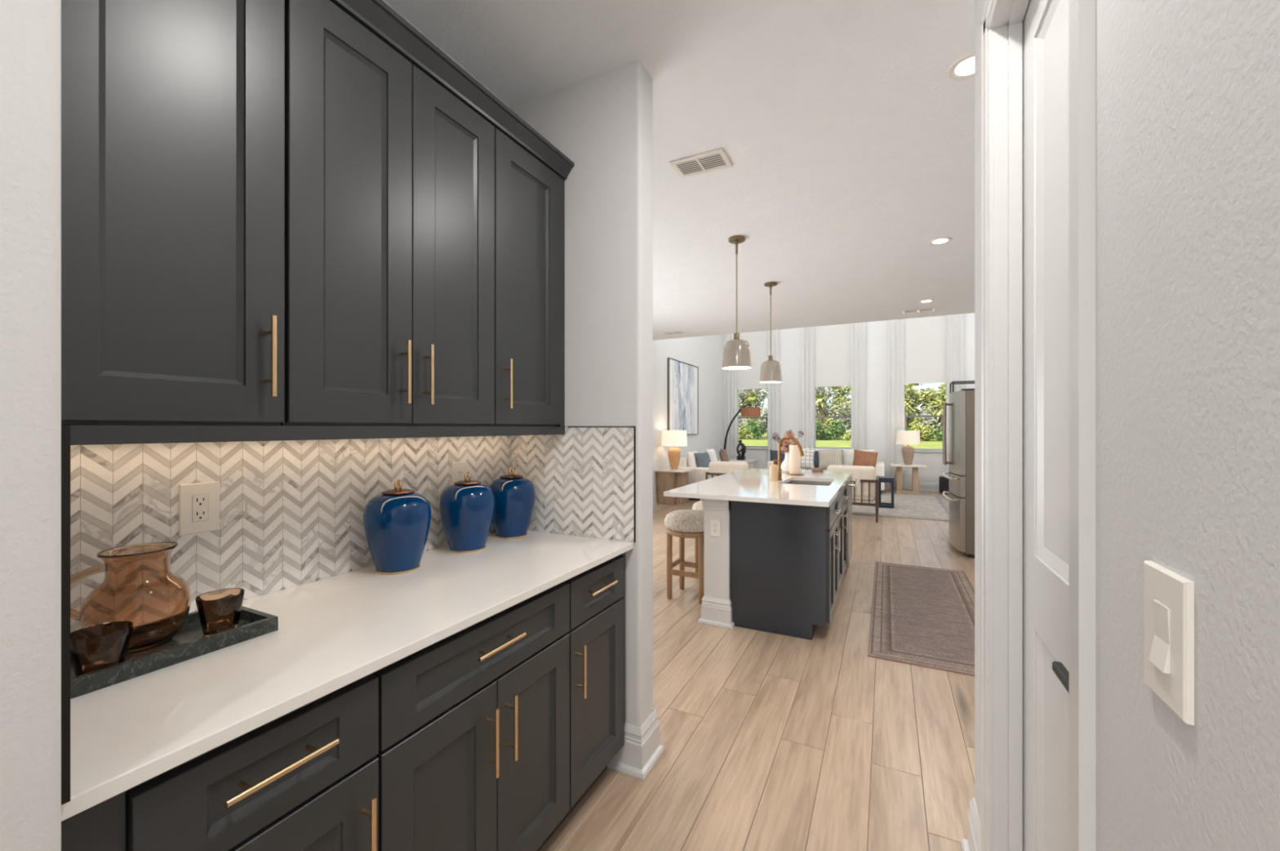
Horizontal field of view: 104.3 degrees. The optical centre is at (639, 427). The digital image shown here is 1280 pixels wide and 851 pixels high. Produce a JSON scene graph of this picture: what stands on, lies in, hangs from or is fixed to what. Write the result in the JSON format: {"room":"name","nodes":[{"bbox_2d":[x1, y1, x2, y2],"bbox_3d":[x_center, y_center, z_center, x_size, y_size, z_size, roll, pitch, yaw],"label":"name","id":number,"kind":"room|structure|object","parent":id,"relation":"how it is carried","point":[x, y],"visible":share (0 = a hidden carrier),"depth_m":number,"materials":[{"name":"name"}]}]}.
{"room":"food storage area","nodes":[
{"label":"food storage area","id":0,"kind":"room"},
{"bbox_2d":[0,0,61,850],"bbox_3d":[-1.086,-0.045,0.715,0.819,2.840,0.138,0,0,26],"label":"wall","id":1,"kind":"structure","parent":0,"point":[30,30],"depth_m":0.57,"materials":[{"name":"paint"}]},
{"bbox_2d":[61,424,70,804],"bbox_3d":[-0.838,0.228,0.675,0.300,0.462,0.009,0,0,26],"label":"trim","id":2,"kind":"structure","parent":1,"relation":"attached to","point":[65,428],"depth_m":0.61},
{"bbox_2d":[336,0,511,426],"bbox_3d":[-0.998,-0.045,1.614,0.140,2.840,1.651,0,0,26],"label":"wall","id":3,"kind":"structure","parent":0,"point":[384,1],"depth_m":1.93,"materials":[{"name":"paint"}]},
{"bbox_2d":[61,0,284,425],"bbox_3d":[-1.028,-0.535,1.009,0.344,1.060,0.431,0,0,26],"label":"upper cabinet","id":4,"kind":"object","parent":3,"relation":"attached to","point":[173,111],"visible":0.93,"depth_m":0.97,"materials":[{"name":"grey paint"}]},
{"bbox_2d":[70,435,511,632],"bbox_3d":[-0.930,0.228,1.582,0.004,0.463,1.546,0,0,26],"label":"backsplash","id":5,"kind":"structure","parent":3,"relation":"attached to","point":[291,512],"depth_m":1.36,"materials":[{"name":"tile"}]},
{"bbox_2d":[178,480,218,535],"bbox_3d":[-1.094,0.200,1.237,0.008,0.124,0.080,0,0,26],"label":"wall outlet","id":6,"kind":"object","parent":5,"relation":"attached to","point":[198,503],"visible":1,"depth_m":1.23,"materials":[{"name":"white plastic"}]},
{"bbox_2d":[192,493,208,521],"bbox_3d":[-1.093,0.200,1.236,0.002,0.064,0.031,0,0,26],"label":"receptacle","id":7,"kind":"object","parent":6,"relation":"attached to","point":[200,501],"depth_m":1.24,"materials":[{"name":"white plastic"}]},
{"bbox_2d":[451,461,467,484],"bbox_3d":[-0.721,0.200,1.992,0.008,0.124,0.080,0,0,26],"label":"wall outlet","id":8,"kind":"object","parent":5,"relation":"attached to","point":[459,469],"visible":0.58,"depth_m":1.98,"materials":[{"name":"white plastic"}]},
{"bbox_2d":[280,0,494,426],"bbox_3d":[-0.780,-0.535,1.510,0.344,1.060,0.677,0,0,26],"label":"upper cabinet","id":9,"kind":"object","parent":3,"relation":"attached to","point":[389,175],"visible":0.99,"depth_m":1.36,"materials":[{"name":"grey paint"}]},
{"bbox_2d":[70,425,564,444],"bbox_3d":[-0.793,0.013,1.518,0.290,0.034,1.537,0,0,26],"label":"rail","id":10,"kind":"object","parent":9,"relation":"attached to","point":[79,434],"visible":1,"depth_m":1.10,"materials":[{"name":"grey paint"}]},
{"bbox_2d":[329,0,573,179],"bbox_3d":[-0.656,-1.097,1.445,0.072,0.061,1.546,0,0,26],"label":"crown molding","id":11,"kind":"structure","parent":9,"relation":"attached to","point":[376,16],"depth_m":1.54,"materials":[{"name":"grey paint"}]},
{"bbox_2d":[490,128,564,426],"bbox_3d":[-0.534,-0.535,2.008,0.344,1.060,0.431,0,0,26],"label":"upper cabinet","id":12,"kind":"object","parent":3,"relation":"attached to","point":[530,197],"visible":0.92,"depth_m":1.93,"materials":[{"name":"grey paint"}]},
{"bbox_2d":[511,61,653,726],"bbox_3d":[-1.368,-0.045,2.738,3.119,2.840,0.135,0,0,26],"label":"wall","id":13,"kind":"structure","parent":0,"point":[602,123],"depth_m":2.05,"materials":[{"name":"paint"}]},
{"bbox_2d":[511,426,634,542],"bbox_3d":[-0.304,0.230,2.133,0.627,0.460,0.004,0,0,26],"label":"backsplash","id":14,"kind":"structure","parent":13,"relation":"attached to","point":[582,478],"depth_m":2.10,"materials":[{"name":"tile"}]},
{"bbox_2d":[567,426,635,542],"bbox_3d":[-0.164,0.227,2.063,0.325,0.464,0.006,0,0,26],"label":"trim","id":15,"kind":"structure","parent":13,"relation":"attached to","point":[567,426],"depth_m":1.99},
{"bbox_2d":[607,708,664,779],"bbox_3d":[-1.218,1.285,2.664,2.853,0.180,0.203,0,0,26],"label":"baseboard","id":16,"kind":"structure","parent":13,"relation":"attached to","point":[642,748],"depth_m":2.00,"materials":[{"name":"wood"}]},
{"bbox_2d":[385,0,974,340],"bbox_3d":[-0.366,-1.545,2.078,5.900,0.160,11.800,0,0,26],"label":"ceiling","id":17,"kind":"structure","parent":0,"point":[846,135],"depth_m":2.47,"materials":[{"name":"paint"}]},
{"bbox_2d":[669,148,733,178],"bbox_3d":[0.339,-1.459,2.764,0.305,0.012,0.195,0,0,26],"label":"ceiling vent","id":18,"kind":"object","parent":17,"relation":"in","point":[715,160],"visible":1,"depth_m":2.75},
{"bbox_2d":[721,235,751,369],"bbox_3d":[0.750,-0.962,3.858,0.226,1.004,0.226,0,0,26],"label":"pendant lamp","id":19,"kind":"object","parent":17,"relation":"hanging from","point":[736,351],"visible":1,"depth_m":3.79,"materials":[{"name":"beige glass"}]},
{"bbox_2d":[759,281,782,382],"bbox_3d":[1.329,-0.962,5.061,0.226,1.004,0.226,0,0,26],"label":"pendant lamp","id":20,"kind":"object","parent":17,"relation":"hanging from","point":[771,370],"visible":1,"depth_m":5.00,"materials":[{"name":"beige"}]},
{"bbox_2d":[928,236,951,244],"bbox_3d":[2.358,-1.462,3.910,0.160,0.007,0.160,0,0,26],"label":"recessed light","id":21,"kind":"object","parent":17,"relation":"in","point":[939,241],"visible":1,"depth_m":3.90,"materials":[{"name":"white"}]},
{"bbox_2d":[946,52,974,80],"bbox_3d":[1.338,-1.462,2.015,0.160,0.007,0.160,0,0,26],"label":"recessed light","id":22,"kind":"object","parent":17,"relation":"in","point":[963,68],"visible":0.57,"depth_m":2.03,"materials":[{"name":"white"}]},
{"bbox_2d":[653,333,724,493],"bbox_3d":[-0.185,-1.425,8.190,0.140,5.600,10.686,0,0,26],"label":"wall","id":23,"kind":"structure","parent":0,"point":[705,353],"depth_m":11.06,"materials":[{"name":"paint"}]},
{"bbox_2d":[666,357,697,434],"bbox_3d":[0.897,-0.588,10.165,0.044,1.475,1.620,0,0,26],"label":"framed painting","id":24,"kind":"object","parent":23,"relation":"attached to","point":[682,376],"visible":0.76,"depth_m":10.05,"materials":[{"name":"paper"}]},
{"bbox_2d":[538,488,974,850],"bbox_3d":[1.865,1.450,3.786,8.417,0.150,18.338,0,0,26],"label":"floor","id":25,"kind":"structure","parent":0,"point":[771,741],"depth_m":2.19,"materials":[{"name":"brown wood"}]},
{"bbox_2d":[61,672,378,850],"bbox_3d":[-0.890,0.930,0.951,0.644,0.889,0.450,0,0,26],"label":"base cabinet","id":26,"kind":"object","parent":25,"relation":"on","point":[306,778],"visible":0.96,"depth_m":0.85,"materials":[{"name":"grey paint"}]},
{"bbox_2d":[61,529,633,821],"bbox_3d":[-0.652,0.472,1.442,0.632,0.024,1.549,0,0,26],"label":"countertop","id":27,"kind":"structure","parent":26,"relation":"on","point":[334,632],"depth_m":1.02,"materials":[{"name":"white stone"}]},
{"bbox_2d":[70,605,278,698],"bbox_3d":[-1.004,0.444,0.995,0.207,0.030,0.405,0,0,26],"label":"marble tray","id":28,"kind":"object","parent":27,"relation":"on","point":[189,642],"visible":0.5,"depth_m":0.99,"materials":[{"name":"stone"}]},
{"bbox_2d":[70,620,133,676],"bbox_3d":[-0.981,0.409,0.905,0.084,0.082,0.084,0,0,26],"label":"glass tumbler","id":29,"kind":"object","parent":28,"relation":"on","point":[94,647],"visible":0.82,"depth_m":0.89,"materials":[{"name":"glass"}]},
{"bbox_2d":[70,541,191,653],"bbox_3d":[-1.035,0.348,1.022,0.162,0.203,0.171,0,0,4],"label":"glass pitcher","id":30,"kind":"object","parent":28,"relation":"on","point":[140,586],"visible":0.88,"depth_m":0.99,"materials":[{"name":"glass"}]},
{"bbox_2d":[195,587,244,635],"bbox_3d":[-0.926,0.409,1.099,0.084,0.082,0.084,0,0,26],"label":"glass tumbler","id":31,"kind":"object","parent":28,"relation":"on","point":[219,611],"visible":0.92,"depth_m":1.08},
{"bbox_2d":[363,479,431,574],"bbox_3d":[-0.787,0.315,1.619,0.200,0.291,0.200,0,0,-26],"label":"ginger jar","id":32,"kind":"object","parent":27,"relation":"on","point":[397,521],"visible":1,"depth_m":1.55,"materials":[{"name":"ceramic"}]},
{"bbox_2d":[439,471,494,552],"bbox_3d":[-0.654,0.315,1.888,0.200,0.291,0.200,0,0,-19],"label":"ginger jar","id":33,"kind":"object","parent":27,"relation":"on","point":[466,506],"visible":1,"depth_m":1.82,"materials":[{"name":"ceramic"}]},
{"bbox_2d":[488,466,535,538],"bbox_3d":[-0.547,0.315,2.120,0.200,0.291,0.200,0,0,-15],"label":"ginger jar","id":34,"kind":"object","parent":27,"relation":"on","point":[514,495],"visible":0.96,"depth_m":2.05,"materials":[{"name":"ceramic"}]},
{"bbox_2d":[373,581,569,850],"bbox_3d":[-0.636,0.930,1.460,0.640,0.889,0.687,0,0,26],"label":"base cabinet","id":35,"kind":"object","parent":25,"relation":"on","point":[473,754],"visible":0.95,"depth_m":1.29,"materials":[{"name":"grey paint"}]},
{"bbox_2d":[551,551,625,835],"bbox_3d":[-0.394,0.930,1.952,0.644,0.889,0.407,0,0,26],"label":"base cabinet","id":36,"kind":"object","parent":25,"relation":"on","point":[597,632],"visible":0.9,"depth_m":1.81,"materials":[{"name":"grey paint"}]},
{"bbox_2d":[655,466,695,504],"bbox_3d":[0.649,1.067,9.074,0.550,0.615,0.600,0,0,26],"label":"end table","id":37,"kind":"object","parent":25,"relation":"on","point":[668,478],"visible":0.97,"depth_m":8.91,"materials":[{"name":"wood"}]},
{"bbox_2d":[661,430,687,469],"bbox_3d":[0.627,0.407,9.085,0.470,0.705,0.470,0,0,26],"label":"table lamp","id":38,"kind":"object","parent":37,"relation":"on","point":[674,438],"visible":1,"depth_m":8.95,"materials":[{"name":"fabric"}]},
{"bbox_2d":[664,509,703,604],"bbox_3d":[0.419,1.031,4.067,0.435,0.688,0.434,0,0,26],"label":"counter stool","id":39,"kind":"object","parent":25,"relation":"on","point":[682,524],"visible":0.71,"depth_m":3.94,"materials":[{"name":"wood"}]},
{"bbox_2d":[692,500,703,572],"bbox_3d":[0.703,1.031,4.640,0.435,0.688,0.434,0,0,22],"label":"counter stool","id":40,"kind":"object","parent":25,"relation":"on","point":[698,505],"visible":0.11,"depth_m":4.55,"materials":[{"name":"brown wood"}]},
{"bbox_2d":[678,456,747,484],"bbox_3d":[1.512,0.984,10.332,0.920,0.780,2.200,0,0,26],"label":"sofa","id":41,"kind":"object","parent":25,"relation":"on","point":[699,474],"visible":0.21,"depth_m":9.36,"materials":[{"name":"fabric"}]},
{"bbox_2d":[693,451,711,467],"bbox_3d":[1.255,0.695,9.789,0.237,0.414,0.461,0,0,41],"label":"throw pillow","id":42,"kind":"object","parent":41,"relation":"on","point":[702,459],"visible":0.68,"depth_m":9.67,"materials":[{"name":"blue fabric"}]},
{"bbox_2d":[697,497,734,628],"bbox_3d":[1.009,0.933,4.444,0.249,0.884,2.209,0,0,26],"label":"island post","id":43,"kind":"object","parent":25,"relation":"on","point":[716,604],"visible":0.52,"depth_m":3.47,"materials":[{"name":"paint"}]},
{"bbox_2d":[710,519,719,536],"bbox_3d":[0.528,0.703,3.483,0.070,0.118,0.008,0,0,26],"label":"island outlet","id":44,"kind":"object","parent":43,"relation":"attached to","point":[714,523],"visible":1,"depth_m":3.48,"materials":[{"name":"white plastic"}]},
{"bbox_2d":[705,461,748,479],"bbox_3d":[1.602,0.974,8.557,0.750,0.801,0.742,0,0,30],"label":"armchair","id":45,"kind":"object","parent":25,"relation":"on","point":[716,468],"visible":0.2,"depth_m":8.32,"materials":[{"name":"fabric"}]},
{"bbox_2d":[723,403,760,449],"bbox_3d":[2.295,0.414,11.585,1.012,1.921,0.444,0,0,26],"label":"arc floor lamp","id":46,"kind":"object","parent":25,"relation":"on","point":[745,411],"visible":0.73,"depth_m":11.33,"materials":[{"name":"black metal"}]},
{"bbox_2d":[729,494,840,639],"bbox_3d":[1.075,0.933,3.595,0.688,0.884,0.643,0,0,26],"label":"base cabinet","id":47,"kind":"object","parent":25,"relation":"on","point":[784,557],"visible":0.95,"depth_m":3.33,"materials":[{"name":"paint"}]},
{"bbox_2d":[663,467,852,506],"bbox_3d":[1.178,0.475,4.347,1.110,0.030,2.313,0,0,26],"label":"countertop","id":48,"kind":"structure","parent":47,"relation":"on","point":[746,484],"depth_m":3.79,"materials":[{"name":"white stone"}]},
{"bbox_2d":[769,459,778,480],"bbox_3d":[1.160,0.370,4.308,0.071,0.180,0.071,0,0,-23],"label":"soap dispenser","id":49,"kind":"object","parent":48,"relation":"on","point":[773,468],"visible":1,"depth_m":4.28,"materials":[{"name":"ceramic"}]},
{"bbox_2d":[771,429,804,472],"bbox_3d":[1.518,0.241,5.118,0.316,0.438,0.184,0,0,11],"label":"flower vase","id":50,"kind":"object","parent":48,"relation":"on","point":[785,464],"visible":0.63,"depth_m":5.08,"materials":[{"name":"white ceramic"}]},
{"bbox_2d":[777,435,804,479],"bbox_3d":[1.322,0.267,4.363,0.237,0.386,0.130,0,0,26],"label":"faucet","id":51,"kind":"object","parent":48,"relation":"on","point":[800,449],"visible":0.88,"depth_m":4.35,"materials":[{"name":"gold metal"}]},
{"bbox_2d":[786,442,804,475],"bbox_3d":[1.511,0.305,4.854,0.170,0.310,0.170,0,0,26],"label":"paper towel holder","id":52,"kind":"object","parent":48,"relation":"on","point":[794,455],"visible":0.91,"depth_m":4.81,"materials":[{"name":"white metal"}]},
{"bbox_2d":[786,480,832,485],"bbox_3d":[1.453,0.593,4.280,0.409,0.204,0.624,0,0,26],"label":"sink","id":53,"kind":"object","parent":48,"relation":"in","point":[792,482],"visible":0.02,"depth_m":4.56,"materials":[{"name":"metal"}]},
{"bbox_2d":[767,447,884,490],"bbox_3d":[4.094,0.921,11.006,2.360,0.905,0.920,0,0,26],"label":"sofa","id":54,"kind":"object","parent":25,"relation":"on","point":[847,457],"visible":0.12,"depth_m":10.84,"materials":[{"name":"fabric"}]},
{"bbox_2d":[800,448,815,467],"bbox_3d":[3.615,0.685,10.975,0.461,0.418,0.228,0,0,27],"label":"throw pillow","id":55,"kind":"object","parent":54,"relation":"on","point":[807,460],"visible":0.6,"depth_m":10.88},
{"bbox_2d":[810,448,827,467],"bbox_3d":[4.165,0.694,11.149,0.660,0.450,0.245,0,0,26],"label":"cushion","id":56,"kind":"object","parent":54,"relation":"on","point":[816,449],"depth_m":11.20,"materials":[{"name":"fabric"}]},
{"bbox_2d":[817,448,842,469],"bbox_3d":[4.068,0.675,10.650,0.543,0.482,0.222,0,0,35],"label":"throw pillow","id":57,"kind":"object","parent":54,"relation":"on","point":[828,457],"visible":0.87,"depth_m":10.59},
{"bbox_2d":[842,448,875,465],"bbox_3d":[4.765,0.694,10.851,0.660,0.450,0.245,0,0,26],"label":"cushion","id":58,"kind":"object","parent":54,"relation":"on","point":[848,454],"depth_m":10.86,"materials":[{"name":"fabric"}]},
{"bbox_2d":[852,448,878,466],"bbox_3d":[4.682,0.685,10.356,0.522,0.465,0.217,0,0,16],"label":"throw pillow","id":59,"kind":"object","parent":54,"relation":"on","point":[864,458],"visible":0.8,"depth_m":10.30,"materials":[{"name":"orange leather"}]},
{"bbox_2d":[837,483,848,592],"bbox_3d":[1.419,0.940,4.291,0.688,0.870,0.909,0,0,26],"label":"base cabinet","id":60,"kind":"object","parent":25,"relation":"on","point":[843,514],"visible":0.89,"depth_m":4.16,"materials":[{"name":"paint"}]},
{"bbox_2d":[826,464,879,522],"bbox_3d":[3.275,0.974,7.684,0.750,0.801,0.742,0,0,26],"label":"armchair","id":61,"kind":"object","parent":25,"relation":"on","point":[868,489],"visible":0.56,"depth_m":7.32,"materials":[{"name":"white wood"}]},
{"bbox_2d":[826,464,875,497],"bbox_3d":[3.174,0.809,7.481,0.680,0.470,0.175,0,0,26],"label":"cushion","id":62,"kind":"object","parent":61,"relation":"on","point":[866,487],"depth_m":7.33,"materials":[{"name":"beige fabric"}]},
{"bbox_2d":[846,475,860,567],"bbox_3d":[1.780,0.934,4.958,0.742,0.882,0.604,0,0,26],"label":"dishwasher","id":63,"kind":"object","parent":25,"relation":"on","point":[849,483],"visible":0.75,"depth_m":4.68,"materials":[{"name":"metal"}]},
{"bbox_2d":[852,492,948,520],"bbox_3d":[3.675,1.370,9.450,3.800,0.009,3.116,0,0,26],"label":"area rug","id":64,"kind":"object","parent":25,"relation":"on","point":[917,506],"visible":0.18,"depth_m":8.40,"materials":[{"name":"grey fabric"}]},
{"bbox_2d":[878,475,893,508],"bbox_3d":[4.242,1.110,8.578,0.240,0.510,0.300,0,0,26],"label":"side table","id":65,"kind":"object","parent":64,"relation":"on","point":[882,478],"visible":0.79,"depth_m":8.45,"materials":[{"name":"blue paint"}]},
{"bbox_2d":[890,462,926,493],"bbox_3d":[5.621,1.077,10.440,0.650,0.597,0.500,0,0,26],"label":"end table","id":66,"kind":"object","parent":25,"relation":"on","point":[914,490],"visible":0.98,"depth_m":10.30,"materials":[{"name":"wood"}]},
{"bbox_2d":[896,430,919,464],"bbox_3d":[5.599,0.423,10.395,0.450,0.710,0.450,0,0,26],"label":"table lamp","id":67,"kind":"object","parent":66,"relation":"on","point":[908,437],"visible":0.98,"depth_m":10.28,"materials":[{"name":"beige ceramic"}]},
{"bbox_2d":[867,560,974,675],"bbox_3d":[2.232,1.370,3.866,0.770,0.009,2.336,0,0,26],"label":"runner rug","id":68,"kind":"object","parent":25,"relation":"on","point":[924,616],"visible":0.78,"depth_m":3.56,"materials":[{"name":"brown fabric"}]},
{"bbox_2d":[938,475,948,493],"bbox_3d":[6.353,1.205,10.396,0.160,0.340,0.290,0,0,26],"label":"speaker","id":69,"kind":"object","parent":25,"relation":"on","point":[943,482],"visible":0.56,"depth_m":10.28},
{"bbox_2d":[942,388,974,557],"bbox_3d":[3.903,0.482,5.535,0.917,1.785,0.915,0,0,26],"label":"refrigerator","id":70,"kind":"object","parent":25,"relation":"on","point":[961,404],"visible":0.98,"depth_m":5.28,"materials":[{"name":"silver metal"}]},
{"bbox_2d":[724,312,974,483],"bbox_3d":[5.659,-1.425,11.124,7.930,5.600,0.160,0,0,26],"label":"wall","id":71,"kind":"structure","parent":0,"point":[877,331],"depth_m":11.25,"materials":[{"name":"paint"}]},
{"bbox_2d":[737,389,767,448],"bbox_3d":[2.837,-0.272,12.474,0.945,1.607,0.165,0,0,26],"label":"window","id":72,"kind":"structure","parent":71,"relation":"in","point":[752,417],"depth_m":12.53,"materials":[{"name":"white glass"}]},
{"bbox_2d":[737,330,768,389],"bbox_3d":[2.805,-2.185,12.408,0.885,2.460,0.069,0,0,26],"label":"roller blind","id":73,"kind":"object","parent":71,"relation":"attached to","point":[747,379],"visible":0.5,"depth_m":12.40,"materials":[{"name":"fabric"}]},
{"bbox_2d":[814,323,850,386],"bbox_3d":[4.482,-2.185,11.578,0.887,2.460,0.069,0,0,26],"label":"roller blind","id":74,"kind":"object","parent":71,"relation":"attached to","point":[832,342],"visible":0.52,"depth_m":11.59,"materials":[{"name":"fabric"}]},
{"bbox_2d":[813,386,851,450],"bbox_3d":[4.514,-0.272,11.643,0.947,1.607,0.165,0,0,26],"label":"window","id":75,"kind":"structure","parent":71,"relation":"in","point":[815,416],"depth_m":11.71,"materials":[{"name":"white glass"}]},
{"bbox_2d":[884,481,938,491],"bbox_3d":[5.616,1.285,11.037,7.730,0.180,0.034,0,0,26],"label":"baseboard","id":76,"kind":"structure","parent":71,"relation":"attached to","point":[928,486],"depth_m":10.77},
{"bbox_2d":[904,315,946,383],"bbox_3d":[6.162,-2.185,10.746,0.893,2.460,0.069,0,0,26],"label":"roller blind","id":77,"kind":"object","parent":71,"relation":"attached to","point":[925,337],"visible":0.52,"depth_m":10.75,"materials":[{"name":"fabric"}]},
{"bbox_2d":[904,382,946,452],"bbox_3d":[6.194,-0.272,10.812,0.953,1.607,0.165,0,0,26],"label":"window","id":78,"kind":"structure","parent":71,"relation":"in","point":[920,450],"depth_m":10.76,"materials":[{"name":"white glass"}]},
{"bbox_3d":[4.538,-3.547,11.531,5.300,0.044,0.103,0,0,26],"label":"curtain rod","id":79,"kind":"object","parent":71,"relation":"attached to","visible":0},
{"bbox_2d":[726,333,737,459],"bbox_3d":[2.331,-1.083,12.583,0.294,4.885,0.042,0,0,26],"label":"curtain","id":80,"kind":"object","parent":79,"relation":"hanging from","point":[732,406],"visible":0.38,"depth_m":12.58,"materials":[{"name":"white fabric"}]},
{"bbox_2d":[767,329,779,461],"bbox_3d":[3.258,-1.083,12.123,0.299,4.885,0.042,0,0,26],"label":"curtain","id":81,"kind":"object","parent":79,"relation":"hanging from","point":[773,389],"visible":0.39,"depth_m":12.13,"materials":[{"name":"white fabric"}]},
{"bbox_2d":[801,326,814,448],"bbox_3d":[3.977,-1.083,11.767,0.293,4.885,0.043,0,0,26],"label":"curtain","id":82,"kind":"object","parent":79,"relation":"hanging from","point":[807,333],"visible":0.47,"depth_m":11.77,"materials":[{"name":"white fabric"}]},
{"bbox_2d":[850,322,866,448],"bbox_3d":[4.947,-1.083,11.286,0.324,4.885,0.043,0,0,26],"label":"curtain","id":83,"kind":"object","parent":79,"relation":"hanging from","point":[857,330],"visible":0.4,"depth_m":11.29,"materials":[{"name":"white fabric"}]},
{"bbox_2d":[887,318,904,488],"bbox_3d":[5.633,-1.083,10.947,0.342,4.885,0.043,0,0,26],"label":"curtain","id":84,"kind":"object","parent":79,"relation":"hanging from","point":[895,397],"visible":0.57,"depth_m":10.96,"materials":[{"name":"white fabric"}]},
{"bbox_2d":[946,313,964,475],"bbox_3d":[6.632,-1.083,10.453,0.331,4.885,0.043,0,0,26],"label":"curtain","id":85,"kind":"object","parent":79,"relation":"hanging from","point":[955,322],"visible":0.2,"depth_m":10.46,"materials":[{"name":"white fabric"}]},
{"bbox_2d":[974,0,1279,850],"bbox_3d":[-0.198,-0.045,-1.121,0.130,2.840,6.014,0,0,26],"label":"wall","id":86,"kind":"structure","parent":0,"point":[1188,91],"depth_m":0.48,"materials":[{"name":"paint"}]},
{"bbox_2d":[993,0,1030,850],"bbox_3d":[0.851,0.151,0.997,0.130,2.448,0.688,0,0,26],"label":"trim","id":87,"kind":"structure","parent":86,"relation":"attached to","point":[1008,26],"depth_m":1.30,"materials":[{"name":"wood"}]},
{"bbox_2d":[981,0,1095,850],"bbox_3d":[0.787,0.122,1.035,0.018,2.505,0.791,0,0,26],"label":"trim","id":88,"kind":"structure","parent":86,"relation":"attached to","point":[1082,13],"depth_m":0.71,"materials":[{"name":"wood"}]},
{"bbox_2d":[1022,0,1068,850],"bbox_3d":[0.840,0.159,1.005,0.090,2.416,0.640,0,0,26],"label":"door","id":89,"kind":"structure","parent":86,"relation":"in","point":[1046,22],"depth_m":1.14,"materials":[{"name":"white wood"}]},
{"bbox_2d":[1143,560,1194,724],"bbox_3d":[0.525,0.209,0.499,0.011,0.132,0.083,0,0,26],"label":"light switch","id":90,"kind":"object","parent":86,"relation":"attached to","point":[1168,595],"visible":1,"depth_m":0.49,"materials":[{"name":"white plastic"}]},
{"bbox_3d":[1.757,-0.045,1.199,1.315,2.840,0.120,0,0,26],"label":"wall","id":91,"kind":"structure","parent":0,"visible":0},
{"bbox_2d":[960,797,981,850],"bbox_3d":[1.286,1.285,1.385,0.634,0.180,0.273,0,0,26],"label":"baseboard","id":92,"kind":"structure","parent":91,"relation":"attached to","point":[973,842],"depth_m":1.56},
{"label":"outside","id":93,"kind":"structure","parent":0,"visible":0},
{"bbox_2d":[738,433,942,448],"bbox_3d":[38.296,1.750,77.338,180.000,0.250,147.400,0,0,26],"label":"ground","id":94,"kind":"structure","parent":93,"point":[934,443],"depth_m":51.99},
{"bbox_2d":[743,391,760,439],"bbox_3d":[15.792,-1.651,70.164,2.442,6.569,2.830,0,0,3],"label":"palm tree","id":95,"kind":"object","parent":94,"relation":"on","point":[751,398],"visible":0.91,"depth_m":69.88,"materials":[{"name":"green plant"}]},
{"bbox_2d":[738,388,767,438],"bbox_3d":[16.399,-4.010,75.133,6.155,11.288,9.401,0,0,2],"label":"tree","id":96,"kind":"object","parent":94,"relation":"on","point":[742,392],"visible":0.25,"depth_m":73.18,"materials":[{"name":"green plant"}]},
{"bbox_2d":[746,419,765,439],"bbox_3d":[15.577,0.255,67.433,2.259,2.778,2.616,0,0,-45],"label":"bush","id":97,"kind":"object","parent":94,"relation":"on","point":[756,429],"visible":1,"depth_m":66.97,"materials":[{"name":"green plant"}]},
{"bbox_2d":[815,392,828,438],"bbox_3d":[24.051,-1.467,66.228,2.364,6.205,2.806,0,0,26],"label":"palm tree","id":98,"kind":"object","parent":94,"relation":"on","point":[820,402],"visible":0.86,"depth_m":65.87,"materials":[{"name":"green plant"}]},
{"bbox_2d":[815,386,842,438],"bbox_3d":[25.504,-3.508,70.970,7.267,10.286,7.138,0,0,-21],"label":"tree","id":99,"kind":"object","parent":94,"relation":"on","point":[826,411],"visible":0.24,"depth_m":69.97,"materials":[{"name":"green plant"}]},
{"bbox_2d":[822,418,847,439],"bbox_3d":[24.780,0.398,63.359,2.236,2.888,3.200,0,0,-39],"label":"bush","id":100,"kind":"object","parent":94,"relation":"on","point":[837,428],"visible":0.98,"depth_m":63.10,"materials":[{"name":"green plant"}]},
{"bbox_2d":[828,386,850,428],"bbox_3d":[29.872,-2.955,71.368,6.078,9.182,6.841,0,0,26],"label":"tree","id":101,"kind":"object","parent":94,"relation":"on","point":[842,391],"visible":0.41,"depth_m":71.35,"materials":[{"name":"green plant"}]},
{"bbox_2d":[835,399,850,439],"bbox_3d":[27.002,-0.900,65.148,2.472,5.629,2.168,0,0,26],"label":"bush","id":102,"kind":"object","parent":94,"relation":"on","point":[846,420],"visible":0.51,"depth_m":65.01,"materials":[{"name":"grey plant"}]},
{"bbox_2d":[904,383,924,428],"bbox_3d":[35.176,-3.087,66.332,6.482,9.445,4.783,0,0,-34],"label":"tree","id":103,"kind":"object","parent":94,"relation":"on","point":[916,399],"visible":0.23,"depth_m":65.09,"materials":[{"name":"green plant"}]},
{"bbox_2d":[911,422,936,440],"bbox_3d":[33.394,0.537,58.697,2.710,2.306,2.460,0,0,26],"label":"bush","id":104,"kind":"object","parent":94,"relation":"on","point":[926,433],"visible":0.83,"depth_m":58.24,"materials":[{"name":"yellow plant"}]},
{"bbox_2d":[915,382,946,425],"bbox_3d":[39.859,-2.149,66.702,5.981,7.576,7.514,0,0,26],"label":"tree","id":105,"kind":"object","parent":94,"relation":"on","point":[928,396],"visible":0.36,"depth_m":65.60,"materials":[{"name":"green plant"}]},
{"bbox_2d":[918,405,942,440],"bbox_3d":[35.477,-0.388,60.426,3.031,4.548,2.539,0,0,26],"label":"bush","id":106,"kind":"object","parent":94,"relation":"on","point":[928,421],"visible":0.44,"depth_m":60.30,"materials":[{"name":"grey plant"}]},
{"bbox_2d":[930,400,944,440],"bbox_3d":[36.353,-0.843,60.133,2.626,4.961,2.334,0,0,26],"label":"palm tree","id":107,"kind":"object","parent":94,"relation":"on","point":[939,411],"visible":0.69,"depth_m":59.87,"materials":[{"name":"green plant"}]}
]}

